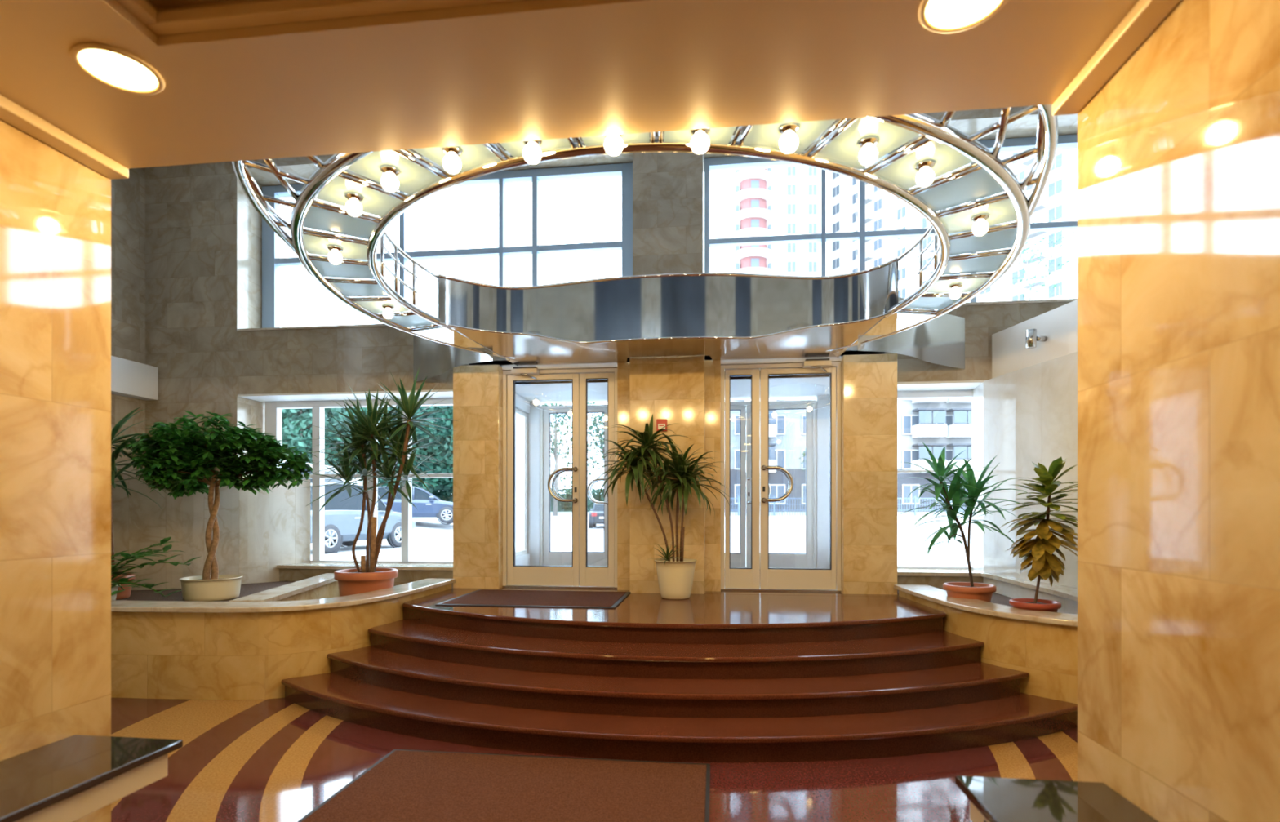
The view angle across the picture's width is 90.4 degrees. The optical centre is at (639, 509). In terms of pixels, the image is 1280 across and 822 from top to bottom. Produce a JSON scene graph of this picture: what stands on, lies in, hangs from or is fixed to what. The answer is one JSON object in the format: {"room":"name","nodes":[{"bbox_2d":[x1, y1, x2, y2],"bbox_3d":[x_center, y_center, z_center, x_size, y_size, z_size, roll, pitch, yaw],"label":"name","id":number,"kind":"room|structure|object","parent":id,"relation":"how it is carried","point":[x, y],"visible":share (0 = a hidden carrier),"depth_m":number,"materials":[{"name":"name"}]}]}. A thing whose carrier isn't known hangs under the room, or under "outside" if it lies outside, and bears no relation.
{"room":"lobby","nodes":[
{"label":"lobby","id":0,"kind":"room"},
{"bbox_2d":[0,119,111,821],"bbox_3d":[-4.845,0.020,-0.186,4.320,3.020,6.500,0,0,7],"label":"wall","id":1,"kind":"structure","parent":0,"point":[55,209],"depth_m":2.55,"materials":[{"name":"beige stone"}]},
{"bbox_2d":[0,94,128,179],"bbox_3d":[-2.655,-1.467,-0.443,0.090,0.044,6.500,0,0,7],"label":"trim","id":2,"kind":"structure","parent":1,"relation":"attached to","point":[11,113],"depth_m":2.50,"materials":[{"name":"beige paint"}]},
{"bbox_2d":[111,167,145,473],"bbox_3d":[-6.239,-1.320,5.818,0.150,5.700,5.100,0,0,7],"label":"wall","id":3,"kind":"structure","parent":0,"point":[127,195],"depth_m":7.42,"materials":[{"name":"grey stone"}]},
{"bbox_2d":[111,355,158,399],"bbox_3d":[-6.106,-1.505,5.495,0.170,0.390,4.290,0,0,7],"label":"beam","id":4,"kind":"structure","parent":3,"relation":"attached to","point":[130,379],"depth_m":7.30,"materials":[{"name":"white paint"}]},
{"bbox_2d":[111,473,310,590],"bbox_3d":[-4.926,0.380,6.956,2.414,1.500,0.599,0,0,-33],"label":"wall","id":5,"kind":"structure","parent":0,"point":[260,532],"depth_m":6.90,"materials":[{"name":"stone"}]},
{"bbox_2d":[333,567,398,596],"bbox_3d":[-2.562,0.769,5.960,0.550,0.399,0.550,0,0,7],"label":"pot","id":6,"kind":"object","parent":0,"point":[356,580],"depth_m":5.76,"materials":[{"name":"ceramic"}]},
{"bbox_2d":[453,364,502,588],"bbox_3d":[-1.704,-0.335,6.921,0.500,2.370,0.450,0,0,7],"label":"wall","id":7,"kind":"structure","parent":0,"point":[477,389],"depth_m":6.70,"materials":[{"name":"beige stone"}]},
{"bbox_2d":[502,366,617,588],"bbox_3d":[-0.843,-0.334,6.739,1.255,2.323,0.266,0,0,3],"label":"door","id":8,"kind":"structure","parent":7,"relation":"in","point":[580,575],"depth_m":6.71,"materials":[{"name":"white metal"}]},
{"bbox_2d":[472,362,529,565],"bbox_3d":[-1.739,-0.320,8.209,0.130,2.900,2.100,0,0,7],"label":"wall","id":9,"kind":"structure","parent":0,"point":[522,404],"depth_m":8.93,"materials":[{"name":"white paint"}]},
{"bbox_2d":[515,408,528,555],"bbox_3d":[-1.706,-0.370,8.492,0.060,1.990,1.220,0,0,7],"label":"window","id":10,"kind":"structure","parent":9,"relation":"in","point":[521,417],"depth_m":8.87,"materials":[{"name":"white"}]},
{"bbox_2d":[0,0,1139,168],"bbox_3d":[-0.738,-1.620,-0.668,3.950,0.260,6.500,0,0,7],"label":"ceiling","id":11,"kind":"structure","parent":0,"point":[527,70],"depth_m":2.17,"materials":[{"name":"beige paint"}]},
{"bbox_2d":[69,42,164,95],"bbox_3d":[-1.761,-1.484,2.150,0.250,0.011,0.250,0,0,7],"label":"recessed light","id":12,"kind":"object","parent":11,"relation":"in","point":[115,68],"visible":1,"depth_m":2.14,"materials":[{"name":"white glass"}]},
{"bbox_2d":[78,48,157,90],"bbox_3d":[-1.761,-1.484,2.150,0.208,0.001,0.208,0,0,7],"label":"diffuser","id":13,"kind":"object","parent":12,"relation":"attached to","point":[114,68],"depth_m":2.15,"materials":[{"name":"white plastic"}]},
{"bbox_2d":[115,0,526,35],"bbox_3d":[-0.703,-1.615,-0.496,2.280,0.190,4.850,0,0,7],"label":"trim","id":14,"kind":"structure","parent":11,"relation":"attached to","point":[273,11],"depth_m":1.96,"materials":[{"name":"beige paint"}]},
{"bbox_2d":[231,104,1057,382],"bbox_3d":[0.111,-1.680,4.589,5.960,0.580,4.629,0,0,7],"label":"chandelier","id":15,"kind":"object","parent":11,"relation":"attached to","point":[720,316],"visible":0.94,"depth_m":4.34,"materials":[{"name":"silver metal"}]},
{"bbox_2d":[327,244,342,264],"bbox_3d":[-1.806,-1.504,3.769,0.084,0.097,0.084,0,0,7],"label":"bulb","id":16,"kind":"object","parent":15,"relation":"attached to","point":[335,256],"depth_m":3.75,"materials":[{"name":"glass"}]},
{"bbox_2d":[345,191,363,216],"bbox_3d":[-1.416,-1.504,3.150,0.084,0.097,0.084,0,0,7],"label":"bulb","id":17,"kind":"object","parent":15,"relation":"attached to","point":[353,207],"depth_m":3.13,"materials":[{"name":"glass"}]},
{"bbox_2d":[382,304,394,319],"bbox_3d":[-1.922,-1.504,4.853,0.084,0.097,0.084,0,0,7],"label":"bulb","id":18,"kind":"object","parent":15,"relation":"attached to","point":[388,313],"depth_m":4.83,"materials":[{"name":"glass"}]},
{"bbox_2d":[380,164,399,191],"bbox_3d":[-1.142,-1.504,2.905,0.084,0.097,0.084,0,0,7],"label":"bulb","id":19,"kind":"object","parent":15,"relation":"attached to","point":[389,182],"depth_m":2.88,"materials":[{"name":"glass"}]},
{"bbox_2d":[442,146,462,173],"bbox_3d":[-0.811,-1.504,2.747,0.084,0.097,0.084,0,0,7],"label":"bulb","id":20,"kind":"object","parent":15,"relation":"attached to","point":[451,162],"depth_m":2.72,"materials":[{"name":"glass"}]},
{"bbox_2d":[522,139,542,164],"bbox_3d":[-0.452,-1.504,2.669,0.084,0.097,0.084,0,0,7],"label":"bulb","id":21,"kind":"object","parent":15,"relation":"attached to","point":[531,151],"depth_m":2.65,"materials":[{"name":"glass"}]},
{"bbox_2d":[604,133,623,155],"bbox_3d":[-0.108,-1.504,2.605,0.084,0.097,0.084,0,0,7],"label":"bulb","id":22,"kind":"object","parent":15,"relation":"attached to","point":[613,143],"depth_m":2.58,"materials":[{"name":"glass"}]},
{"bbox_2d":[689,128,710,154],"bbox_3d":[0.245,-1.504,2.593,0.084,0.097,0.084,0,0,7],"label":"bulb","id":23,"kind":"object","parent":15,"relation":"attached to","point":[700,144],"depth_m":2.57,"materials":[{"name":"glass"}]},
{"bbox_2d":[777,122,799,153],"bbox_3d":[0.606,-1.504,2.589,0.084,0.097,0.084,0,0,7],"label":"bulb","id":24,"kind":"object","parent":15,"relation":"attached to","point":[788,132],"depth_m":2.57,"materials":[{"name":"glass"}]},
{"bbox_2d":[857,135,879,165],"bbox_3d":[0.963,-1.504,2.681,0.084,0.097,0.084,0,0,7],"label":"bulb","id":25,"kind":"object","parent":15,"relation":"attached to","point":[868,144],"depth_m":2.66,"materials":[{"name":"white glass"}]},
{"bbox_2d":[915,159,935,186],"bbox_3d":[1.282,-1.504,2.860,0.084,0.097,0.084,0,0,7],"label":"bulb","id":26,"kind":"object","parent":15,"relation":"attached to","point":[925,177],"depth_m":2.84,"materials":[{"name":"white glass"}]},
{"bbox_2d":[948,283,962,299],"bbox_3d":[2.182,-1.504,4.397,0.084,0.097,0.084,0,0,7],"label":"bulb","id":27,"kind":"object","parent":15,"relation":"attached to","point":[955,293],"depth_m":4.37,"materials":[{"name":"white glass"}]},
{"bbox_2d":[971,213,989,235],"bbox_3d":[1.805,-1.504,3.373,0.084,0.097,0.084,0,0,7],"label":"bulb","id":28,"kind":"object","parent":15,"relation":"attached to","point":[980,226],"depth_m":3.35,"materials":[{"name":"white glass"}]},
{"bbox_2d":[918,0,1008,33],"bbox_3d":[0.948,-1.484,1.857,0.250,0.011,0.250,0,0,7],"label":"recessed light","id":29,"kind":"object","parent":11,"relation":"in","point":[939,16],"visible":1,"depth_m":1.90,"materials":[{"name":"white glass"}]},
{"bbox_2d":[111,697,1077,821],"bbox_3d":[-1.072,1.490,1.586,11.100,0.120,10.900,0,0,7],"label":"floor","id":30,"kind":"structure","parent":0,"point":[279,759],"depth_m":3.47,"materials":[{"name":"red stone"}]},
{"bbox_2d":[0,734,182,821],"bbox_3d":[-2.211,1.179,1.589,0.493,0.499,2.040,0,0,7],"label":"table","id":31,"kind":"object","parent":30,"relation":"on","point":[69,779],"visible":1,"depth_m":2.30,"materials":[{"name":"grey stone"}]},
{"bbox_2d":[111,573,455,699],"bbox_3d":[-4.069,1.079,6.088,4.083,0.699,2.643,0,0,7],"label":"planter","id":32,"kind":"object","parent":30,"relation":"on","point":[243,646],"visible":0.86,"depth_m":4.81,"materials":[{"name":"yellow stone"}]},
{"bbox_2d":[111,406,163,599],"bbox_3d":[-4.904,-0.099,5.851,1.057,1.856,0.970,0,0,7],"label":"palm plant","id":33,"kind":"object","parent":32,"relation":"on","point":[126,593],"visible":0.38,"depth_m":5.90,"materials":[{"name":"green plant"}]},
{"bbox_2d":[111,537,202,599],"bbox_3d":[-4.593,0.534,5.487,1.410,0.589,1.160,0,0,7],"label":"plant","id":34,"kind":"object","parent":32,"relation":"in","point":[115,584],"visible":0.54,"depth_m":5.54,"materials":[{"name":"green plant"}]},
{"bbox_2d":[117,410,316,601],"bbox_3d":[-3.912,-0.027,5.931,1.845,1.712,1.055,0,0,-5],"label":"potted tree","id":35,"kind":"object","parent":32,"relation":"on","point":[162,454],"visible":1,"depth_m":5.73,"materials":[{"name":"green plant"}]},
{"bbox_2d":[301,368,457,596],"bbox_3d":[-2.383,-0.182,5.926,1.481,2.302,1.084,0,0,7],"label":"dracaena","id":36,"kind":"object","parent":32,"relation":"on","point":[365,433],"visible":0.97,"depth_m":5.83,"materials":[{"name":"plant"}]},
{"bbox_2d":[297,749,710,821],"bbox_3d":[-0.886,1.423,0.643,1.860,0.013,6.070,0,0,7],"label":"carpet","id":37,"kind":"object","parent":30,"relation":"on","point":[404,785],"visible":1,"depth_m":3.18,"materials":[{"name":"brown carpet"}]},
{"bbox_2d":[281,586,1077,762],"bbox_3d":[0.176,1.130,5.130,5.630,0.600,3.090,0,0,7],"label":"stairs","id":38,"kind":"structure","parent":30,"relation":"on","point":[722,676],"depth_m":4.24,"materials":[{"name":"brown stone"}]},
{"bbox_2d":[435,589,631,608],"bbox_3d":[-0.931,0.823,5.919,1.570,0.012,1.020,0,0,7],"label":"doormat","id":39,"kind":"object","parent":38,"relation":"on","point":[484,597],"visible":1,"depth_m":5.77,"materials":[{"name":"brown carpet"}]},
{"bbox_2d":[591,413,730,599],"bbox_3d":[0.188,-0.037,5.825,1.314,1.732,0.904,0,0,7],"label":"dracaena","id":40,"kind":"object","parent":38,"relation":"on","point":[675,575],"visible":1,"depth_m":5.82,"materials":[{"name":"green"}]},
{"bbox_2d":[893,573,1077,703],"bbox_3d":[3.103,1.040,5.201,1.366,0.779,2.896,0,0,-7],"label":"planter","id":41,"kind":"object","parent":30,"relation":"on","point":[1042,644],"visible":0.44,"depth_m":4.55,"materials":[{"name":"yellow stone"}]},
{"bbox_2d":[898,442,1031,602],"bbox_3d":[2.697,0.135,5.225,1.068,1.387,0.836,0,0,7],"label":"dracaena","id":42,"kind":"object","parent":41,"relation":"on","point":[968,590],"visible":0.93,"depth_m":5.23,"materials":[{"name":"plant"}]},
{"bbox_2d":[999,457,1077,612],"bbox_3d":[2.985,0.227,4.702,0.571,1.204,0.579,0,0,-18],"label":"potted croton","id":43,"kind":"object","parent":41,"relation":"on","point":[1045,564],"visible":0.87,"depth_m":4.62,"materials":[{"name":"green plant"}]},
{"bbox_2d":[955,775,1159,821],"bbox_3d":[1.223,1.179,1.185,0.483,0.499,2.040,0,0,7],"label":"table","id":44,"kind":"object","parent":30,"relation":"on","point":[992,799],"visible":1,"depth_m":2.03,"materials":[{"name":"grey stone"}]},
{"bbox_2d":[145,106,1077,590],"bbox_3d":[-0.396,-1.320,7.346,11.100,5.700,0.700,0,0,7],"label":"wall","id":45,"kind":"structure","parent":0,"point":[203,233],"depth_m":7.52,"materials":[{"name":"grey stone"}]},
{"bbox_2d":[237,324,431,331],"bbox_3d":[-2.390,-2.113,7.425,4.680,0.024,0.430,0,0,7],"label":"window sill","id":46,"kind":"structure","parent":45,"relation":"attached to","point":[361,325],"depth_m":7.38,"materials":[{"name":"stone"}]},
{"bbox_2d":[237,389,453,402],"bbox_3d":[-3.303,-1.347,7.664,2.830,0.024,0.648,0,0,7],"label":"soffit","id":47,"kind":"structure","parent":45,"relation":"attached to","point":[442,393],"depth_m":7.50,"materials":[{"name":"white paint"}]},
{"bbox_2d":[265,398,453,564],"bbox_3d":[-3.269,-0.335,7.785,2.790,2.030,0.100,0,0,7],"label":"window","id":48,"kind":"structure","parent":45,"relation":"in","point":[273,409],"depth_m":7.82,"materials":[{"name":"white paint"}]},
{"bbox_2d":[276,562,453,570],"bbox_3d":[-3.172,0.670,7.516,2.545,0.040,0.450,0,0,7],"label":"window ledge","id":49,"kind":"object","parent":45,"relation":"attached to","point":[413,566],"visible":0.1,"depth_m":7.38,"materials":[{"name":"stone"}]},
{"bbox_2d":[262,162,632,328],"bbox_3d":[-2.365,-3.060,7.678,4.690,1.910,0.100,0,0,7],"label":"window","id":50,"kind":"structure","parent":45,"relation":"in","point":[272,262],"depth_m":7.56,"materials":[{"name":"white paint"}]},
{"bbox_2d":[632,151,703,275],"bbox_3d":[0.339,-3.060,7.260,0.760,1.920,0.700,0,0,7],"label":"wall pier","id":51,"kind":"object","parent":45,"relation":"attached to","point":[668,187],"visible":0.5,"depth_m":6.91,"materials":[{"name":"grey stone"}]},
{"bbox_2d":[502,355,841,370],"bbox_3d":[0.294,-1.512,6.742,3.510,0.055,0.340,0,0,7],"label":"trim","id":52,"kind":"structure","parent":45,"relation":"attached to","point":[834,359],"depth_m":6.51,"materials":[{"name":"white metal"}]},
{"bbox_2d":[704,133,1077,302],"bbox_3d":[2.923,-3.060,7.057,4.400,1.910,0.100,0,0,7],"label":"window","id":53,"kind":"structure","parent":45,"relation":"in","point":[1065,140],"depth_m":7.11,"materials":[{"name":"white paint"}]},
{"bbox_2d":[897,389,973,568],"bbox_3d":[3.196,-0.320,7.025,1.090,2.000,0.100,0,0,7],"label":"window","id":54,"kind":"structure","parent":45,"relation":"in","point":[967,393],"depth_m":6.98,"materials":[{"name":"white paint"}]},
{"bbox_2d":[897,568,982,577],"bbox_3d":[3.144,0.670,6.774,1.055,0.040,0.450,0,0,7],"label":"window ledge","id":55,"kind":"object","parent":45,"relation":"attached to","point":[900,571],"visible":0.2,"depth_m":6.59,"materials":[{"name":"stone"}]},
{"bbox_2d":[897,380,985,391],"bbox_3d":[3.202,-1.317,6.900,1.130,0.024,0.648,0,0,7],"label":"soffit","id":56,"kind":"structure","parent":45,"relation":"attached to","point":[956,384],"depth_m":6.71,"materials":[{"name":"white paint"}]},
{"bbox_2d":[961,298,1077,306],"bbox_3d":[2.894,-2.113,6.804,4.400,0.024,0.430,0,0,7],"label":"window sill","id":57,"kind":"structure","parent":45,"relation":"on","point":[1063,300],"depth_m":6.48,"materials":[{"name":"stone"}]},
{"bbox_2d":[617,355,720,594],"bbox_3d":[0.297,-0.335,6.560,1.060,2.370,0.500,0,0,7],"label":"wall","id":58,"kind":"structure","parent":0,"point":[685,391],"depth_m":6.34,"materials":[{"name":"beige stone"}]},
{"bbox_2d":[656,418,666,431],"bbox_3d":[0.216,-0.835,6.295,0.104,0.120,0.042,0,0,7],"label":"button","id":59,"kind":"object","parent":58,"relation":"attached to","point":[660,423],"visible":0.89,"depth_m":6.28,"materials":[{"name":"red plastic"}]},
{"bbox_2d":[654,558,697,599],"bbox_3d":[0.334,0.651,5.972,0.400,0.356,0.400,0,0,7],"label":"pot","id":60,"kind":"object","parent":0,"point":[675,578],"depth_m":5.84,"materials":[{"name":"beige ceramic"}]},
{"bbox_2d":[469,350,884,403],"bbox_3d":[0.441,-1.605,7.953,4.520,0.130,2.100,0,0,7],"label":"ceiling","id":61,"kind":"structure","parent":0,"point":[806,387],"depth_m":8.18,"materials":[{"name":"white paint"}]},
{"bbox_2d":[280,148,1077,198],"bbox_3d":[-0.590,-4.245,5.053,11.550,0.150,5.900,0,0,7],"label":"ceiling","id":62,"kind":"structure","parent":0,"point":[1068,148],"depth_m":7.99,"materials":[{"name":"white"}]},
{"bbox_2d":[529,395,829,568],"bbox_3d":[0.552,-0.355,8.896,4.260,2.370,0.120,0,0,7],"label":"wall","id":63,"kind":"structure","parent":0,"point":[823,402],"depth_m":8.62,"materials":[{"name":"white paint"}]},
{"bbox_2d":[539,404,607,566],"bbox_3d":[-0.665,-0.326,9.039,1.530,2.308,0.204,0,0,7],"label":"door","id":64,"kind":"structure","parent":63,"relation":"in","point":[547,557],"depth_m":9.07,"materials":[{"name":"white metal"}]},
{"bbox_2d":[730,400,817,568],"bbox_3d":[1.674,-0.326,8.765,1.480,2.308,0.204,0,0,7],"label":"door","id":65,"kind":"structure","parent":63,"relation":"in","point":[742,559],"depth_m":8.70,"materials":[{"name":"white metal"}]},
{"bbox_2d":[840,353,897,595],"bbox_3d":[2.283,-0.335,6.453,0.510,2.370,0.450,0,0,7],"label":"wall","id":66,"kind":"structure","parent":0,"point":[868,382],"depth_m":6.23,"materials":[{"name":"beige stone"}]},
{"bbox_2d":[720,358,841,591],"bbox_3d":[1.424,-0.334,6.475,1.205,2.323,0.263,0,0,10],"label":"door","id":67,"kind":"structure","parent":66,"relation":"in","point":[759,577],"depth_m":6.49,"materials":[{"name":"white metal"}]},
{"bbox_2d":[942,582,996,602],"bbox_3d":[2.761,0.730,5.334,0.400,0.199,0.400,0,0,7],"label":"pot","id":68,"kind":"object","parent":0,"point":[968,590],"depth_m":5.20,"materials":[{"name":"ceramic"}]},
{"bbox_2d":[971,351,1077,587],"bbox_3d":[3.783,0.083,4.513,0.240,2.795,4.935,0,0,-4],"label":"wall","id":69,"kind":"structure","parent":0,"point":[1023,416],"depth_m":5.96,"materials":[{"name":"stone"}]},
{"bbox_2d":[991,299,1077,378],"bbox_3d":[4.084,-1.555,4.298,1.470,0.470,4.290,0,0,7],"label":"beam","id":70,"kind":"structure","parent":69,"relation":"on","point":[1010,353],"depth_m":5.88,"materials":[{"name":"white paint"}]},
{"bbox_2d":[1026,328,1047,348],"bbox_3d":[3.600,-1.550,5.771,0.177,0.160,0.086,0,0,7],"label":"wall spotlight","id":71,"kind":"object","parent":70,"relation":"attached to","point":[1032,338],"visible":1,"depth_m":5.75,"materials":[{"name":"silver metal"}]},
{"bbox_2d":[1008,598,1061,612],"bbox_3d":[2.931,0.754,4.720,0.330,0.149,0.330,0,0,7],"label":"pot","id":72,"kind":"object","parent":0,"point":[1033,604],"depth_m":4.64,"materials":[{"name":"orange ceramic"}]},
{"bbox_2d":[1077,0,1279,821],"bbox_3d":[2.778,0.020,-1.081,3.130,3.020,6.500,0,0,7],"label":"wall","id":73,"kind":"structure","parent":0,"point":[1179,150],"depth_m":1.81,"materials":[{"name":"beige stone"}]},
{"bbox_2d":[1052,0,1182,115],"bbox_3d":[1.179,-1.467,-0.894,0.090,0.044,6.500,0,0,7],"label":"trim","id":74,"kind":"structure","parent":73,"relation":"attached to","point":[1146,15],"depth_m":2.02,"materials":[{"name":"beige paint"}]},
{"label":"outside","id":75,"kind":"structure","parent":0,"visible":0},
{"bbox_2d":[310,515,971,566],"bbox_3d":[8.669,0.755,73.793,140.000,0.640,130.000,0,0,7],"label":"ground","id":76,"kind":"structure","parent":75,"point":[432,540],"depth_m":21.71,"materials":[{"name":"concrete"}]},
{"bbox_2d":[281,460,344,483],"bbox_3d":[-12.609,-0.265,22.000,5.642,2.758,2.290,0,0,0],"label":"van","id":77,"kind":"object","parent":76,"relation":"on","point":[326,480],"visible":0.02,"depth_m":22.04,"materials":[{"name":"white paint"}]},
{"bbox_2d":[281,408,351,466],"bbox_3d":[-24.012,-5.024,44.471,6.644,11.125,7.263,0,0,-44],"label":"tree","id":78,"kind":"object","parent":76,"relation":"on","point":[294,421],"visible":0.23,"depth_m":42.67,"materials":[{"name":"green plant"}]},
{"bbox_2d":[310,482,415,554],"bbox_3d":[-8.062,0.224,16.978,2.150,1.798,4.527,0,0,17],"label":"suv","id":79,"kind":"object","parent":76,"relation":"on","point":[342,519],"visible":0.48,"depth_m":16.16,"materials":[{"name":"silver metal"}]},
{"bbox_2d":[307,406,417,487],"bbox_3d":[-19.378,-5.989,44.747,8.584,13.054,6.597,0,0,7],"label":"tree","id":80,"kind":"object","parent":76,"relation":"on","point":[337,416],"visible":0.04,"depth_m":42.66,"materials":[{"name":"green plant"}]},
{"bbox_2d":[377,485,453,524],"bbox_3d":[-8.901,-0.160,25.200,4.027,1.513,2.030,0,0,-13],"label":"hatchback","id":81,"kind":"object","parent":76,"relation":"on","point":[427,504],"visible":0.49,"depth_m":24.51,"materials":[{"name":"blue paint"}]},
{"bbox_2d":[386,405,453,495],"bbox_3d":[-15.299,-5.000,45.754,6.503,11.078,6.150,0,0,7],"label":"tree","id":82,"kind":"object","parent":76,"relation":"on","point":[439,483],"visible":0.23,"depth_m":43.69,"materials":[{"name":"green plant"}]},
{"bbox_2d":[412,405,453,486],"bbox_3d":[-11.687,-4.774,43.600,6.058,10.626,7.200,0,0,30],"label":"tree","id":83,"kind":"object","parent":76,"relation":"on","point":[445,436],"visible":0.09,"depth_m":42.09,"materials":[{"name":"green plant"}]},
{"bbox_2d":[431,487,604,511],"bbox_3d":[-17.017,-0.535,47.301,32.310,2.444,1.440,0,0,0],"label":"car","id":84,"kind":"object","parent":76,"relation":"on","point":[562,506],"visible":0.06,"depth_m":47.03,"materials":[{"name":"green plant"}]},
{"bbox_2d":[542,402,591,515],"bbox_3d":[-6.000,-5.081,45.123,4.146,11.243,4.968,0,0,23],"label":"tree","id":85,"kind":"object","parent":76,"relation":"on","point":[554,443],"visible":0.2,"depth_m":44.88,"materials":[{"name":"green plant"}]},
{"bbox_2d":[588,503,604,528],"bbox_3d":[-2.020,0.371,37.898,2.070,1.491,4.427,0,0,0],"label":"sedan","id":86,"kind":"object","parent":76,"relation":"on","point":[596,515],"visible":0.46,"depth_m":35.77,"materials":[{"name":"silver paint"}]},
{"bbox_2d":[587,402,607,497],"bbox_3d":[-2.604,-4.992,47.096,4.620,11.101,4.240,0,0,7],"label":"tree","id":87,"kind":"object","parent":76,"relation":"on","point":[594,424],"visible":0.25,"depth_m":46.29,"materials":[{"name":"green plant"}]},
{"bbox_2d":[550,511,968,515],"bbox_3d":[0.000,0.655,46.150,68.000,0.950,0.300,0,0,0],"label":"wall","id":88,"kind":"structure","parent":76,"relation":"on","point":[559,513],"depth_m":46.00,"materials":[{"name":"grey concrete"}]},
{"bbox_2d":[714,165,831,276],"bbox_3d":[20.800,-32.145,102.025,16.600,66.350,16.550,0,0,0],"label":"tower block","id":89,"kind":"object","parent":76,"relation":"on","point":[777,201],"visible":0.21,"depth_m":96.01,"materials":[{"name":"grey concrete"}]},
{"bbox_2d":[799,448,805,475],"bbox_3d":[12.228,-1.921,42.997,2.730,5.021,2.211,0,0,-8],"label":"tree","id":90,"kind":"object","parent":76,"relation":"on","point":[803,453],"visible":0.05,"depth_m":43.14,"materials":[{"name":"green plant"}]},
{"bbox_2d":[730,496,965,515],"bbox_3d":[16.020,-0.220,45.820,28.040,1.500,0.120,0,0,0],"label":"railing fence","id":91,"kind":"object","parent":76,"relation":"on","point":[738,498],"visible":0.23,"depth_m":45.80,"materials":[{"name":"white metal"}]},
{"bbox_2d":[730,397,971,511],"bbox_3d":[21.000,-5.745,60.485,28.600,13.550,11.630,0,0,0],"label":"building","id":92,"kind":"structure","parent":76,"relation":"on","point":[938,424],"depth_m":55.89,"materials":[{"name":"grey brick"}]},
{"bbox_2d":[831,149,1077,302],"bbox_3d":[45.673,-32.145,89.416,15.500,66.350,40.600,0,0,-28],"label":"apartment block","id":93,"kind":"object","parent":76,"relation":"on","point":[884,211],"visible":0.16,"depth_m":79.50,"materials":[{"name":"grey concrete"}]},
{"bbox_2d":[1005,217,1077,300],"bbox_3d":[20.613,-6.445,31.181,4.891,15.244,4.340,0,0,7],"label":"tree","id":94,"kind":"object","parent":76,"relation":"on","point":[1054,286],"visible":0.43,"depth_m":31.08,"materials":[{"name":"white plant"}]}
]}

